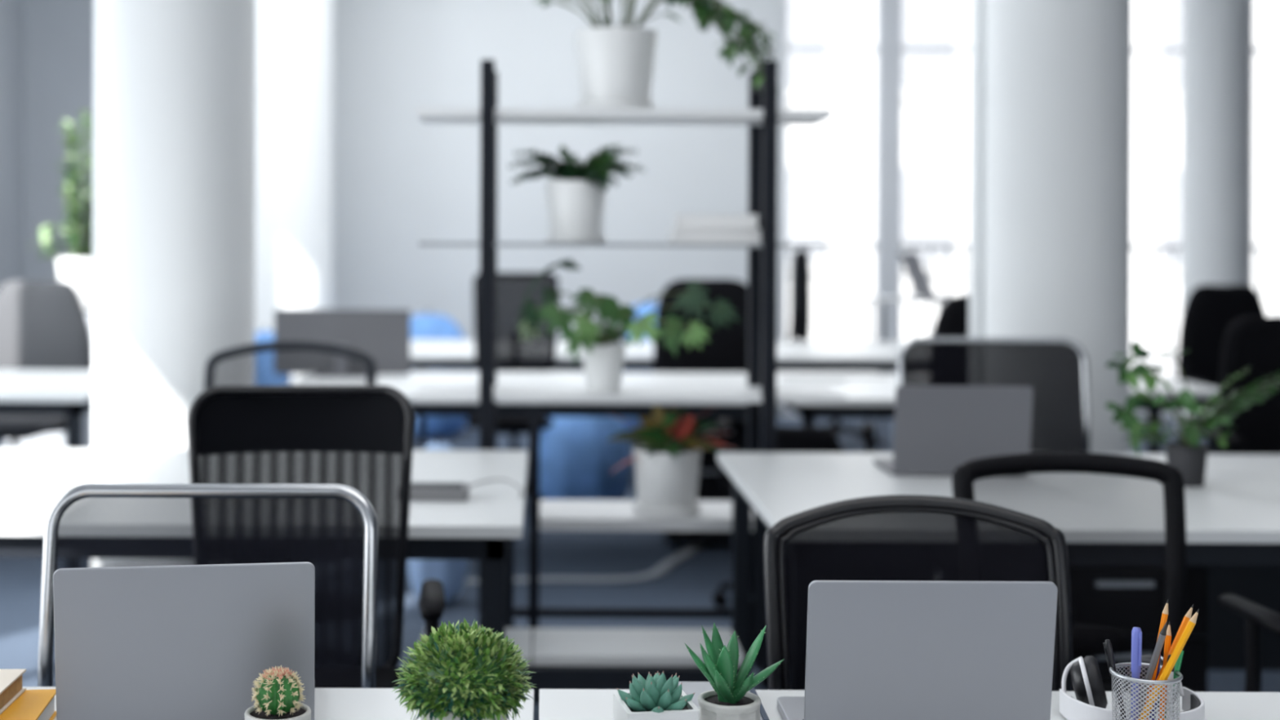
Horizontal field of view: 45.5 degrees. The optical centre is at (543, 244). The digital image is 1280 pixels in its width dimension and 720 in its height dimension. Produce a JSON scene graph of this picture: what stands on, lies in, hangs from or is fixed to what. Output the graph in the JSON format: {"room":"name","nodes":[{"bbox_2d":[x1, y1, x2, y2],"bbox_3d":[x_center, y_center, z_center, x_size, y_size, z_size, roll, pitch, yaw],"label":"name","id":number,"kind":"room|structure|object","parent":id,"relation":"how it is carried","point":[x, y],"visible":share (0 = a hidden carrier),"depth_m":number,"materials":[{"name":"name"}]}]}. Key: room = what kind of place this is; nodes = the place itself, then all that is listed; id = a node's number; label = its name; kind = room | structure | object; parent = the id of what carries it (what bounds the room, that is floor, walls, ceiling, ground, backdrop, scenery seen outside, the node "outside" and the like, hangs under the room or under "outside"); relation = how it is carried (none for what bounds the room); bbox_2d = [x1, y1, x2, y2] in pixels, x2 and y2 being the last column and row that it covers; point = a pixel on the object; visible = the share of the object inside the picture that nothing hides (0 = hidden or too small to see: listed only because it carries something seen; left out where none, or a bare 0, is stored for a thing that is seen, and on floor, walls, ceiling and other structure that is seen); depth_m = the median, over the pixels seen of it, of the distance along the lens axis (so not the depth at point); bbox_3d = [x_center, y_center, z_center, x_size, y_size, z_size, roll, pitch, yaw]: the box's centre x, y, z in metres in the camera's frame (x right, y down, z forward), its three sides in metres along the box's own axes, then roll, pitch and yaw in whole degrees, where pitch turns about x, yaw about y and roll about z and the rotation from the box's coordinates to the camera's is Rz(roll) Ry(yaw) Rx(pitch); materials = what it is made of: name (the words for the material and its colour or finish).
{"room":"open-plan office","nodes":[
{"label":"open-plan office","id":0,"kind":"room"},
{"bbox_2d":[0,0,26,287],"bbox_3d":[-4.197,-0.808,8.500,0.200,4.300,7.000,0,0,0],"label":"wall","id":1,"kind":"structure","parent":0,"point":[12,12],"depth_m":11.71,"materials":[{"name":"grey paint"}]},
{"bbox_2d":[91,0,256,567],"bbox_3d":[-1.270,-0.795,5.250,0.574,4.300,0.574,0,0,0],"label":"column","id":2,"kind":"structure","parent":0,"point":[175,81],"depth_m":5.01,"materials":[{"name":"paint"}]},
{"bbox_2d":[254,0,333,382],"bbox_3d":[-1.958,-0.799,10.900,0.914,4.300,0.914,0,0,0],"label":"column","id":3,"kind":"structure","parent":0,"point":[294,126],"depth_m":10.52,"materials":[{"name":"paint"}]},
{"bbox_2d":[24,0,783,372],"bbox_3d":[-1.206,-0.795,12.100,6.182,4.300,0.200,0,0,0],"label":"wall","id":4,"kind":"structure","parent":0,"point":[401,181],"depth_m":12.00,"materials":[{"name":"paint"}]},
{"bbox_2d":[776,404,782,417],"bbox_3d":[-0.170,1.309,11.990,4.093,0.100,0.020,0,0,0],"label":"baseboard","id":5,"kind":"structure","parent":4,"relation":"attached to","point":[779,407],"depth_m":11.98,"materials":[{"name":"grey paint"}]},
{"bbox_2d":[0,417,1279,719],"bbox_3d":[1.094,1.415,4.000,10.800,0.100,16.400,0,0,0],"label":"floor","id":6,"kind":"structure","parent":0,"point":[692,582],"depth_m":6.08,"materials":[{"name":"carpet"}]},
{"bbox_2d":[0,280,92,448],"bbox_3d":[-2.616,0.768,7.561,0.614,1.161,0.604,0,0,8],"label":"padded chair","id":7,"kind":"object","parent":6,"relation":"on","point":[44,325],"visible":0.59,"depth_m":7.72,"materials":[{"name":"grey fabric"}]},
{"bbox_2d":[0,369,92,568],"bbox_3d":[-2.804,0.978,6.750,1.900,0.740,1.220,0,0,0],"label":"office desk","id":8,"kind":"object","parent":6,"relation":"on","point":[22,392],"visible":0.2,"depth_m":6.23,"materials":[{"name":"laminate"}]},
{"bbox_2d":[5,309,93,448],"bbox_3d":[-2.424,0.854,8.455,1.000,0.990,0.490,0,0,0],"label":"base cabinet","id":9,"kind":"object","parent":6,"relation":"on","point":[56,440],"visible":0.02,"depth_m":8.23,"materials":[{"name":"white"}]},
{"bbox_2d":[29,111,93,309],"bbox_3d":[-2.570,-0.189,8.403,0.467,1.091,0.332,0,0,0],"label":"potted plant","id":10,"kind":"object","parent":9,"relation":"on","point":[77,269],"visible":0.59,"depth_m":8.35,"materials":[{"name":"green plant"}]},
{"bbox_2d":[56,257,93,309],"bbox_3d":[-2.530,0.217,8.400,0.320,0.280,0.320,0,0,0],"label":"pot","id":11,"kind":"object","parent":10,"relation":"attached to","point":[78,272],"depth_m":8.26,"materials":[{"name":"white ceramic"}]},
{"bbox_2d":[106,562,172,567],"bbox_3d":[-1.296,1.199,4.850,0.270,0.310,0.270,0,0,0],"label":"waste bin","id":12,"kind":"object","parent":6,"relation":"on","point":[144,562],"visible":0.02,"depth_m":4.97,"materials":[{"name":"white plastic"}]},
{"bbox_2d":[37,483,378,688],"bbox_3d":[-0.503,0.863,2.053,0.504,0.996,0.534,0,0,0],"label":"chair","id":13,"kind":"object","parent":6,"relation":"on","point":[356,499],"visible":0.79,"depth_m":2.30,"materials":[{"name":"silver metal"}]},
{"bbox_2d":[0,448,528,660],"bbox_3d":[-0.957,0.986,3.955,1.815,0.740,1.230,0,0,0],"label":"office desk","id":14,"kind":"object","parent":6,"relation":"on","point":[485,526],"visible":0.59,"depth_m":3.68,"materials":[{"name":"laminate"}]},
{"bbox_2d":[410,482,469,501],"bbox_3d":[-0.268,0.603,3.700,0.170,0.032,0.100,0,0,0],"label":"box","id":15,"kind":"object","parent":14,"relation":"on","point":[420,491],"visible":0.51,"depth_m":3.65,"materials":[{"name":"grey"}]},
{"bbox_2d":[469,479,523,497],"bbox_3d":[-0.129,0.616,3.837,0.155,0.004,0.281,0,0,0],"label":"cable","id":16,"kind":"object","parent":14,"relation":"on","point":[519,487],"visible":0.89,"depth_m":3.93,"materials":[{"name":"grey plastic"}]},
{"bbox_2d":[254,325,291,385],"bbox_3d":[-1.775,0.934,9.616,0.360,0.836,0.440,0,0,18],"label":"beanbag","id":17,"kind":"object","parent":6,"relation":"on","point":[260,336],"visible":0.2,"depth_m":9.48,"materials":[{"name":"blue fabric"}]},
{"bbox_2d":[22,686,533,719],"bbox_3d":[-0.810,0.987,1.670,1.589,0.740,0.900,0,0,0],"label":"office desk","id":18,"kind":"object","parent":6,"relation":"on","point":[330,704],"visible":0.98,"depth_m":2.04,"materials":[{"name":"laminate"}]},
{"bbox_2d":[0,688,56,719],"bbox_3d":[-0.725,0.601,1.860,0.200,0.032,0.260,0,0,-6],"label":"hardcover book","id":19,"kind":"object","parent":18,"relation":"on","point":[32,704],"visible":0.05,"depth_m":1.94,"materials":[{"name":"orange paper"}]},
{"bbox_2d":[0,669,26,714],"bbox_3d":[-0.749,0.570,1.884,0.150,0.028,0.210,0,0,-2],"label":"paperback book","id":20,"kind":"object","parent":19,"relation":"on","point":[11,680],"visible":1,"depth_m":1.95,"materials":[{"name":"beige paper"}]},
{"bbox_2d":[53,561,315,719],"bbox_3d":[-0.456,0.504,1.976,0.312,0.224,0.255,0,0,-8],"label":"laptop","id":21,"kind":"object","parent":18,"relation":"on","point":[176,642],"visible":0.9,"depth_m":1.86,"materials":[{"name":"silver metal"}]},
{"bbox_2d":[244,665,311,719],"bbox_3d":[-0.315,0.560,1.800,0.078,0.117,0.078,0,0,0],"label":"potted cactus","id":22,"kind":"object","parent":18,"relation":"on","point":[277,695],"visible":1,"depth_m":1.79,"materials":[{"name":"plant"}]},
{"bbox_2d":[244,702,311,719],"bbox_3d":[-0.315,0.586,1.800,0.078,0.066,0.078,0,0,0],"label":"pot","id":23,"kind":"object","parent":22,"relation":"on","point":[259,711],"depth_m":1.79,"materials":[{"name":"ceramic"}]},
{"bbox_2d":[391,617,536,719],"bbox_3d":[-0.091,0.525,1.739,0.165,0.188,0.159,0,0,0],"label":"potted plant","id":24,"kind":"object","parent":18,"relation":"on","point":[464,677],"depth_m":1.70,"materials":[{"name":"plant"}]},
{"bbox_2d":[421,709,507,719],"bbox_3d":[-0.091,0.571,1.740,0.101,0.098,0.101,0,0,0],"label":"pot","id":25,"kind":"object","parent":24,"relation":"on","point":[426,714],"depth_m":1.69,"materials":[{"name":"ceramic"}]},
{"bbox_2d":[191,340,376,560],"bbox_3d":[-0.808,0.834,4.633,0.614,1.046,0.587,0,0,0],"label":"office chair","id":26,"kind":"object","parent":6,"relation":"on","point":[209,375],"visible":0.2,"depth_m":4.87,"materials":[{"name":"black fabric"}]},
{"bbox_2d":[186,385,445,688],"bbox_3d":[-0.487,0.825,2.943,0.614,1.065,0.587,0,0,-4],"label":"office chair","id":27,"kind":"object","parent":6,"relation":"on","point":[303,430],"visible":0.35,"depth_m":3.15,"materials":[{"name":"black fabric"}]},
{"bbox_2d":[407,433,468,604],"bbox_3d":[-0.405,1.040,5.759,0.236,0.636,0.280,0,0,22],"label":"beanbag","id":28,"kind":"object","parent":6,"relation":"on","point":[452,574],"visible":0.33,"depth_m":5.65,"materials":[{"name":"blue fabric"}]},
{"bbox_2d":[410,308,475,438],"bbox_3d":[-0.812,0.908,10.719,0.688,0.896,0.690,0,0,0],"label":"beanbag","id":29,"kind":"object","parent":6,"relation":"on","point":[423,326],"visible":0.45,"depth_m":10.56,"materials":[{"name":"blue fabric"}]},
{"bbox_2d":[466,271,558,499],"bbox_3d":[-0.150,0.755,7.853,0.614,1.209,0.587,0,0,0],"label":"office chair","id":30,"kind":"object","parent":6,"relation":"on","point":[513,354],"visible":0.52,"depth_m":8.07,"materials":[{"name":"black plastic"}]},
{"bbox_2d":[410,339,653,449],"bbox_3d":[0.046,0.990,9.100,1.800,0.740,1.400,0,0,0],"label":"office desk","id":31,"kind":"object","parent":6,"relation":"on","point":[425,354],"visible":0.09,"depth_m":8.47,"materials":[{"name":"laminate"}]},
{"bbox_2d":[287,371,785,417],"bbox_3d":[-0.074,0.990,6.770,2.100,0.740,1.220,0,0,0],"label":"office desk","id":32,"kind":"object","parent":6,"relation":"on","point":[408,384],"visible":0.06,"depth_m":6.67,"materials":[{"name":"laminate"}]},
{"bbox_2d":[274,308,410,377],"bbox_3d":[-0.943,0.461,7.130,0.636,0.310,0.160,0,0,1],"label":"laptop","id":33,"kind":"object","parent":32,"relation":"on","point":[384,335],"visible":0.94,"depth_m":7.10,"materials":[{"name":"grey"}]},
{"bbox_2d":[415,627,744,704],"bbox_3d":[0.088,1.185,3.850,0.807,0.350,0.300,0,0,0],"label":"desk","id":34,"kind":"object","parent":6,"relation":"on","point":[562,658],"visible":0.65,"depth_m":3.74,"materials":[{"name":"laminate"}]},
{"bbox_2d":[539,416,631,500],"bbox_3d":[0.196,1.043,7.714,0.507,0.636,0.509,0,0,0],"label":"beanbag","id":35,"kind":"object","parent":6,"relation":"on","point":[576,463],"visible":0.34,"depth_m":7.52,"materials":[{"name":"blue fabric"}]},
{"bbox_2d":[463,543,708,584],"bbox_3d":[0.290,1.357,6.349,1.423,0.015,0.441,0,0,-37],"label":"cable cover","id":36,"kind":"object","parent":6,"relation":"on","point":[668,564],"visible":0.84,"depth_m":6.17,"materials":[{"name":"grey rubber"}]},
{"bbox_2d":[413,59,846,688],"bbox_3d":[0.266,0.399,4.840,1.329,1.925,0.360,0,0,0],"label":"shelving unit","id":37,"kind":"object","parent":6,"relation":"on","point":[762,117],"visible":0.64,"depth_m":4.67,"materials":[{"name":"black metal"}]},
{"bbox_2d":[507,143,645,243],"bbox_3d":[0.100,-0.161,4.843,0.433,0.315,0.232,0,0,24],"label":"potted fern","id":38,"kind":"object","parent":37,"relation":"on","point":[576,202],"visible":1,"depth_m":4.77,"materials":[{"name":"white ceramic"}]},
{"bbox_2d":[545,180,606,236],"bbox_3d":[0.102,-0.101,4.830,0.196,0.195,0.196,0,0,0],"label":"pot","id":39,"kind":"object","parent":38,"relation":"on","point":[575,208],"depth_m":4.75,"materials":[{"name":"white ceramic"}]},
{"bbox_2d":[515,258,739,392],"bbox_3d":[0.267,0.256,4.779,0.712,0.417,0.248,0,0,0],"label":"potted plant","id":40,"kind":"object","parent":37,"relation":"on","point":[603,353],"visible":1,"depth_m":4.76,"materials":[{"name":"green plant"}]},
{"bbox_2d":[581,342,625,392],"bbox_3d":[0.188,0.390,4.800,0.140,0.148,0.140,0,0,0],"label":"pot","id":41,"kind":"object","parent":40,"relation":"on","point":[603,368],"depth_m":4.75,"materials":[{"name":"white ceramic"}]},
{"bbox_2d":[533,0,780,108],"bbox_3d":[0.354,-0.665,4.811,0.780,0.496,0.488,0,0,0],"label":"potted plant","id":42,"kind":"object","parent":37,"relation":"on","point":[615,64],"visible":0.89,"depth_m":4.74,"materials":[{"name":"white ceramic"}]},
{"bbox_2d":[574,26,657,101],"bbox_3d":[0.229,-0.544,4.830,0.264,0.255,0.264,0,0,0],"label":"pot","id":43,"kind":"object","parent":42,"relation":"on","point":[615,64],"depth_m":4.73,"materials":[{"name":"white ceramic"}]},
{"bbox_2d":[604,404,739,517],"bbox_3d":[0.400,0.674,4.793,0.425,0.345,0.324,0,0,0],"label":"potted croton","id":44,"kind":"object","parent":37,"relation":"on","point":[667,474],"visible":1,"depth_m":4.73,"materials":[{"name":"white ceramic"}]},
{"bbox_2d":[632,444,702,508],"bbox_3d":[0.388,0.747,4.800,0.218,0.200,0.218,0,0,0],"label":"pot","id":45,"kind":"object","parent":44,"relation":"attached to","point":[663,481],"depth_m":4.72,"materials":[{"name":"white ceramic"}]},
{"bbox_2d":[668,228,761,243],"bbox_3d":[0.542,-0.024,4.830,0.270,0.045,0.200,0,0,-2],"label":"book","id":46,"kind":"object","parent":37,"relation":"on","point":[676,235],"visible":0.88,"depth_m":4.73,"materials":[{"name":"white paper"}]},
{"bbox_2d":[674,213,759,229],"bbox_3d":[0.546,-0.070,4.830,0.250,0.045,0.200,0,0,1],"label":"book","id":47,"kind":"object","parent":46,"relation":"on","point":[712,221],"visible":0.87,"depth_m":4.73,"materials":[{"name":"white paper"}]},
{"bbox_2d":[619,297,657,444],"bbox_3d":[0.724,0.865,10.421,0.573,0.996,0.633,0,0,23],"label":"beanbag","id":48,"kind":"object","parent":6,"relation":"on","point":[646,308],"visible":0.16,"depth_m":10.27,"materials":[{"name":"blue fabric"}]},
{"bbox_2d":[653,278,747,373],"bbox_3d":[0.834,0.770,7.562,0.614,1.186,0.604,0,0,0],"label":"padded chair","id":49,"kind":"object","parent":6,"relation":"on","point":[726,349],"visible":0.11,"depth_m":7.73,"materials":[{"name":"black fabric"}]},
{"bbox_2d":[662,417,746,551],"bbox_3d":[0.755,1.073,6.935,0.420,0.580,0.530,0,0,0],"label":"office chair","id":50,"kind":"object","parent":6,"relation":"on","point":[710,487],"visible":0.26,"depth_m":6.68,"materials":[{"name":"black metal"}]},
{"bbox_2d":[711,418,875,608],"bbox_3d":[0.944,1.014,5.719,0.614,0.701,0.604,0,0,10],"label":"padded chair","id":51,"kind":"object","parent":6,"relation":"on","point":[788,439],"visible":0.16,"depth_m":5.48,"materials":[{"name":"black fabric"}]},
{"bbox_2d":[788,248,879,448],"bbox_3d":[1.962,0.703,10.381,0.604,1.331,0.614,0,0,0],"label":"padded chair","id":52,"kind":"object","parent":6,"relation":"on","point":[800,320],"visible":0.38,"depth_m":10.24,"materials":[{"name":"black fabric"}]},
{"bbox_2d":[776,373,897,426],"bbox_3d":[1.396,0.996,6.750,0.760,0.740,1.220,0,0,0],"label":"office desk","id":53,"kind":"object","parent":6,"relation":"on","point":[866,397],"visible":0.11,"depth_m":6.19,"materials":[{"name":"laminate"}]},
{"bbox_2d":[776,371,845,382],"bbox_3d":[1.221,0.613,7.030,0.300,0.025,0.240,0,0,0],"label":"paper stack","id":54,"kind":"object","parent":53,"relation":"on","point":[833,376],"visible":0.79,"depth_m":6.91,"materials":[{"name":"white paper"}]},
{"bbox_2d":[835,371,888,377],"bbox_3d":[1.500,0.622,7.215,0.210,0.010,0.240,0,0,0],"label":"paper stack","id":55,"kind":"object","parent":53,"relation":"on","point":[847,374],"visible":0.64,"depth_m":7.15,"materials":[{"name":"white paper"}]},
{"bbox_2d":[776,341,905,372],"bbox_3d":[1.696,0.997,9.100,1.400,0.740,1.400,0,0,0],"label":"office desk","id":56,"kind":"object","parent":6,"relation":"on","point":[791,356],"visible":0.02,"depth_m":8.49,"materials":[{"name":"laminate"}]},
{"bbox_2d":[862,296,951,446],"bbox_3d":[2.538,0.871,10.500,0.580,1.000,0.500,0,0,0],"label":"table","id":57,"kind":"object","parent":6,"relation":"on","point":[882,300],"visible":0.43,"depth_m":10.28,"materials":[{"name":"white"}]},
{"bbox_2d":[897,252,957,297],"bbox_3d":[2.690,0.213,10.509,0.379,0.313,0.330,0,0,-10],"label":"laptop","id":58,"kind":"object","parent":57,"relation":"on","point":[913,264],"visible":0.89,"depth_m":10.47,"materials":[{"name":"grey"}]},
{"bbox_2d":[538,688,1279,719],"bbox_3d":[0.794,0.994,1.670,1.604,0.740,0.900,0,0,0],"label":"office desk","id":59,"kind":"object","parent":6,"relation":"on","point":[553,704],"visible":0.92,"depth_m":2.06,"materials":[{"name":"laminate"}]},
{"bbox_2d":[613,670,699,719],"bbox_3d":[0.135,0.561,1.799,0.092,0.118,0.093,0,0,-9],"label":"potted succulent","id":60,"kind":"object","parent":59,"relation":"on","point":[655,698],"visible":1,"depth_m":1.78,"materials":[{"name":"green plant"}]},
{"bbox_2d":[613,689,699,719],"bbox_3d":[0.132,0.581,1.800,0.086,0.079,0.086,0,0,-9],"label":"pot","id":61,"kind":"object","parent":60,"relation":"on","point":[627,705],"depth_m":1.77,"materials":[{"name":"white ceramic"}]},
{"bbox_2d":[678,681,768,719],"bbox_3d":[0.235,0.614,2.025,0.105,0.014,0.172,0,0,0],"label":"notebook","id":62,"kind":"object","parent":59,"relation":"on","point":[688,687],"visible":0.07,"depth_m":2.07,"materials":[{"name":"white paper"}]},
{"bbox_2d":[684,622,784,719],"bbox_3d":[0.229,0.544,1.850,0.101,0.154,0.080,0,0,-31],"label":"aloe","id":63,"kind":"object","parent":59,"relation":"on","point":[731,699],"visible":1,"depth_m":1.84,"materials":[{"name":"plant"}]},
{"bbox_2d":[697,689,760,719],"bbox_3d":[0.225,0.587,1.850,0.078,0.068,0.079,0,0,0],"label":"pot","id":64,"kind":"object","parent":63,"relation":"on","point":[713,704],"depth_m":1.83,"materials":[{"name":"ceramic"}]},
{"bbox_2d":[777,580,1057,719],"bbox_3d":[0.459,0.509,1.917,0.294,0.222,0.251,0,0,0],"label":"laptop","id":65,"kind":"object","parent":59,"relation":"on","point":[876,650],"visible":1,"depth_m":1.80,"materials":[{"name":"silver metal"}]},
{"bbox_2d":[1059,654,1204,719],"bbox_3d":[0.769,0.584,1.981,0.177,0.075,0.142,0,0,-4],"label":"desk organizer","id":66,"kind":"object","parent":59,"relation":"on","point":[1091,703],"visible":0.57,"depth_m":1.99,"materials":[{"name":"white plastic"}]},
{"bbox_2d":[1069,655,1107,708],"bbox_3d":[0.722,0.582,2.014,0.053,0.071,0.071,0,0,0],"label":"ear cup","id":67,"kind":"object","parent":66,"relation":"on","point":[1088,686],"depth_m":1.99,"materials":[{"name":"black plastic"}]},
{"bbox_2d":[1109,662,1182,719],"bbox_3d":[0.736,0.573,1.860,0.084,0.101,0.084,0,0,0],"label":"pencil cup","id":68,"kind":"object","parent":59,"relation":"on","point":[1123,678],"visible":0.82,"depth_m":1.83,"materials":[{"name":"silver metal"}]},
{"bbox_2d":[1102,639,1126,719],"bbox_3d":[0.707,0.552,1.877,0.033,0.127,0.008,0,0,18],"label":"pen","id":69,"kind":"object","parent":68,"relation":"in","point":[1107,644],"visible":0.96,"depth_m":1.88,"materials":[{"name":"black plastic"}]},
{"bbox_2d":[1130,626,1142,719],"bbox_3d":[0.725,0.542,1.861,0.012,0.147,0.016,0,2,-11],"label":"pen","id":70,"kind":"object","parent":68,"relation":"in","point":[1136,633],"visible":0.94,"depth_m":1.86,"materials":[{"name":"blue plastic"}]},
{"bbox_2d":[1139,621,1167,715],"bbox_3d":[0.740,0.538,1.867,0.050,0.158,0.008,0,0,43],"label":"pencil","id":71,"kind":"object","parent":68,"relation":"in","point":[1157,649],"visible":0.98,"depth_m":1.86,"materials":[{"name":"grey"}]},
{"bbox_2d":[1149,653,1160,719],"bbox_3d":[0.752,0.557,1.872,0.014,0.117,0.008,0,0,39],"label":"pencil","id":72,"kind":"object","parent":68,"relation":"in","point":[1158,667],"visible":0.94,"depth_m":1.87,"materials":[{"name":"orange wood"}]},
{"bbox_2d":[1144,599,1168,719],"bbox_3d":[0.747,0.525,1.865,0.035,0.182,0.007,0,0,19],"label":"pencil","id":73,"kind":"object","parent":68,"relation":"in","point":[1165,612],"visible":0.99,"depth_m":1.86,"materials":[{"name":"orange paint"}]},
{"bbox_2d":[1158,621,1171,719],"bbox_3d":[0.757,0.541,1.856,0.007,0.152,0.048,0,0,38],"label":"pencil","id":74,"kind":"object","parent":68,"relation":"in","point":[1168,637],"visible":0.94,"depth_m":1.86,"materials":[{"name":"orange paint"}]},
{"bbox_2d":[1142,604,1193,709],"bbox_3d":[0.754,0.529,1.859,0.086,0.176,0.008,0,0,-8],"label":"pencil","id":75,"kind":"object","parent":68,"relation":"in","point":[1187,617],"visible":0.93,"depth_m":1.86,"materials":[{"name":"orange paint"}]},
{"bbox_2d":[1137,608,1199,719],"bbox_3d":[0.747,0.529,1.840,0.088,0.177,0.008,0,0,6],"label":"pencil","id":76,"kind":"object","parent":68,"relation":"in","point":[1191,624],"visible":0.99,"depth_m":1.83,"materials":[{"name":"orange paint"}]},
{"bbox_2d":[1165,654,1174,719],"bbox_3d":[0.762,0.558,1.850,0.009,0.115,0.024,0,0,38],"label":"pen","id":77,"kind":"object","parent":68,"relation":"in","point":[1171,674],"visible":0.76,"depth_m":1.85,"materials":[{"name":"white plastic"}]},
{"bbox_2d":[1164,650,1183,718],"bbox_3d":[0.766,0.556,1.864,0.045,0.122,0.010,0,0,-21],"label":"pen","id":78,"kind":"object","parent":68,"relation":"in","point":[1177,665],"visible":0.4,"depth_m":1.86,"materials":[{"name":"green plastic"}]},
{"bbox_2d":[763,494,1072,691],"bbox_3d":[0.574,0.879,2.134,0.622,0.966,0.593,0,0,0],"label":"office chair","id":79,"kind":"object","parent":6,"relation":"on","point":[891,537],"visible":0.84,"depth_m":2.37,"materials":[{"name":"black plastic"}]},
{"bbox_2d":[932,294,968,337],"bbox_3d":[1.745,0.784,6.198,0.614,1.166,0.604,0,0,0],"label":"padded chair","id":80,"kind":"object","parent":6,"relation":"on","point":[952,320],"visible":0.06,"depth_m":5.95,"materials":[{"name":"black fabric"}]},
{"bbox_2d":[897,337,1089,453],"bbox_3d":[1.437,0.835,4.643,0.612,1.068,0.534,0,0,0],"label":"chair","id":81,"kind":"object","parent":6,"relation":"on","point":[1056,369],"visible":0.23,"depth_m":4.88,"materials":[{"name":"silver metal"}]},
{"bbox_2d":[716,452,1279,677],"bbox_3d":[1.506,0.997,3.935,1.980,0.740,1.230,0,0,0],"label":"office desk","id":82,"kind":"object","parent":6,"relation":"on","point":[1233,521],"visible":0.31,"depth_m":3.95,"materials":[{"name":"laminate"}]},
{"bbox_2d":[873,386,1033,475],"bbox_3d":[1.119,0.501,4.186,0.365,0.245,0.288,0,0,0],"label":"laptop","id":83,"kind":"object","parent":82,"relation":"on","point":[938,429],"visible":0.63,"depth_m":4.06,"materials":[{"name":"grey metal"}]},
{"bbox_2d":[1105,340,1279,487],"bbox_3d":[1.726,0.438,3.943,0.561,0.380,0.159,0,0,0],"label":"plant","id":84,"kind":"object","parent":82,"relation":"on","point":[1188,455],"visible":0.98,"depth_m":3.94,"materials":[{"name":"green plant"}]},
{"bbox_2d":[951,452,1279,692],"bbox_3d":[1.064,0.897,2.863,0.614,0.936,0.587,0,0,0],"label":"office chair","id":85,"kind":"object","parent":6,"relation":"on","point":[1086,639],"visible":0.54,"depth_m":3.08,"materials":[{"name":"black fabric"}]},
{"bbox_2d":[1068,564,1208,691],"bbox_3d":[1.415,1.076,3.965,0.420,0.580,0.530,0,0,0],"label":"drawer pedestal","id":86,"kind":"object","parent":6,"relation":"on","point":[1194,660],"visible":0.27,"depth_m":3.71,"materials":[{"name":"black metal"}]},
{"bbox_2d":[1129,375,1218,453],"bbox_3d":[2.656,1.002,6.900,0.620,0.740,0.800,0,0,0],"label":"office desk","id":87,"kind":"object","parent":6,"relation":"on","point":[1202,393],"visible":0.12,"depth_m":6.58,"materials":[{"name":"laminate"}]},
{"bbox_2d":[1177,284,1266,433],"bbox_3d":[3.562,0.794,7.712,0.614,1.164,0.604,0,0,-5],"label":"padded chair","id":88,"kind":"object","parent":6,"relation":"on","point":[1209,310],"visible":0.23,"depth_m":7.87,"materials":[{"name":"black fabric"}]},
{"bbox_2d":[1206,315,1279,454],"bbox_3d":[2.734,0.822,5.512,0.614,1.100,0.604,0,0,0],"label":"padded chair","id":89,"kind":"object","parent":6,"relation":"on","point":[1254,341],"visible":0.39,"depth_m":5.68,"materials":[{"name":"black fabric"}]},
{"bbox_2d":[984,0,1131,453],"bbox_3d":[1.842,-0.782,5.450,0.523,4.300,0.523,0,0,0],"label":"column","id":90,"kind":"structure","parent":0,"point":[1058,123],"depth_m":5.23,"materials":[{"name":"paint"}]},
{"bbox_2d":[968,0,986,337],"bbox_3d":[1.636,-0.783,5.660,0.071,4.300,0.120,0,0,0],"label":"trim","id":91,"kind":"structure","parent":90,"relation":"attached to","point":[978,7],"depth_m":5.61,"materials":[{"name":"paint"}]},
{"bbox_2d":[1177,0,1251,434],"bbox_3d":[4.949,-0.768,11.200,0.496,4.300,0.496,0,0,0],"label":"column","id":92,"kind":"structure","parent":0,"point":[1215,94],"depth_m":11.00,"materials":[{"name":"paint"}]},
{"label":"outside","id":93,"kind":"structure","parent":0,"visible":0},
{"bbox_2d":[1129,347,1177,378],"bbox_3d":[14.992,1.975,20.000,90.000,0.100,120.000,0,0,0],"label":"ground","id":94,"kind":"structure","parent":93,"point":[1163,362],"depth_m":24.69,"materials":[{"name":"grey"}]},
{"bbox_2d":[782,0,1279,418],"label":"window","id":95,"kind":"structure","parent":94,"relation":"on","point":[831,162],"depth_m":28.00,"materials":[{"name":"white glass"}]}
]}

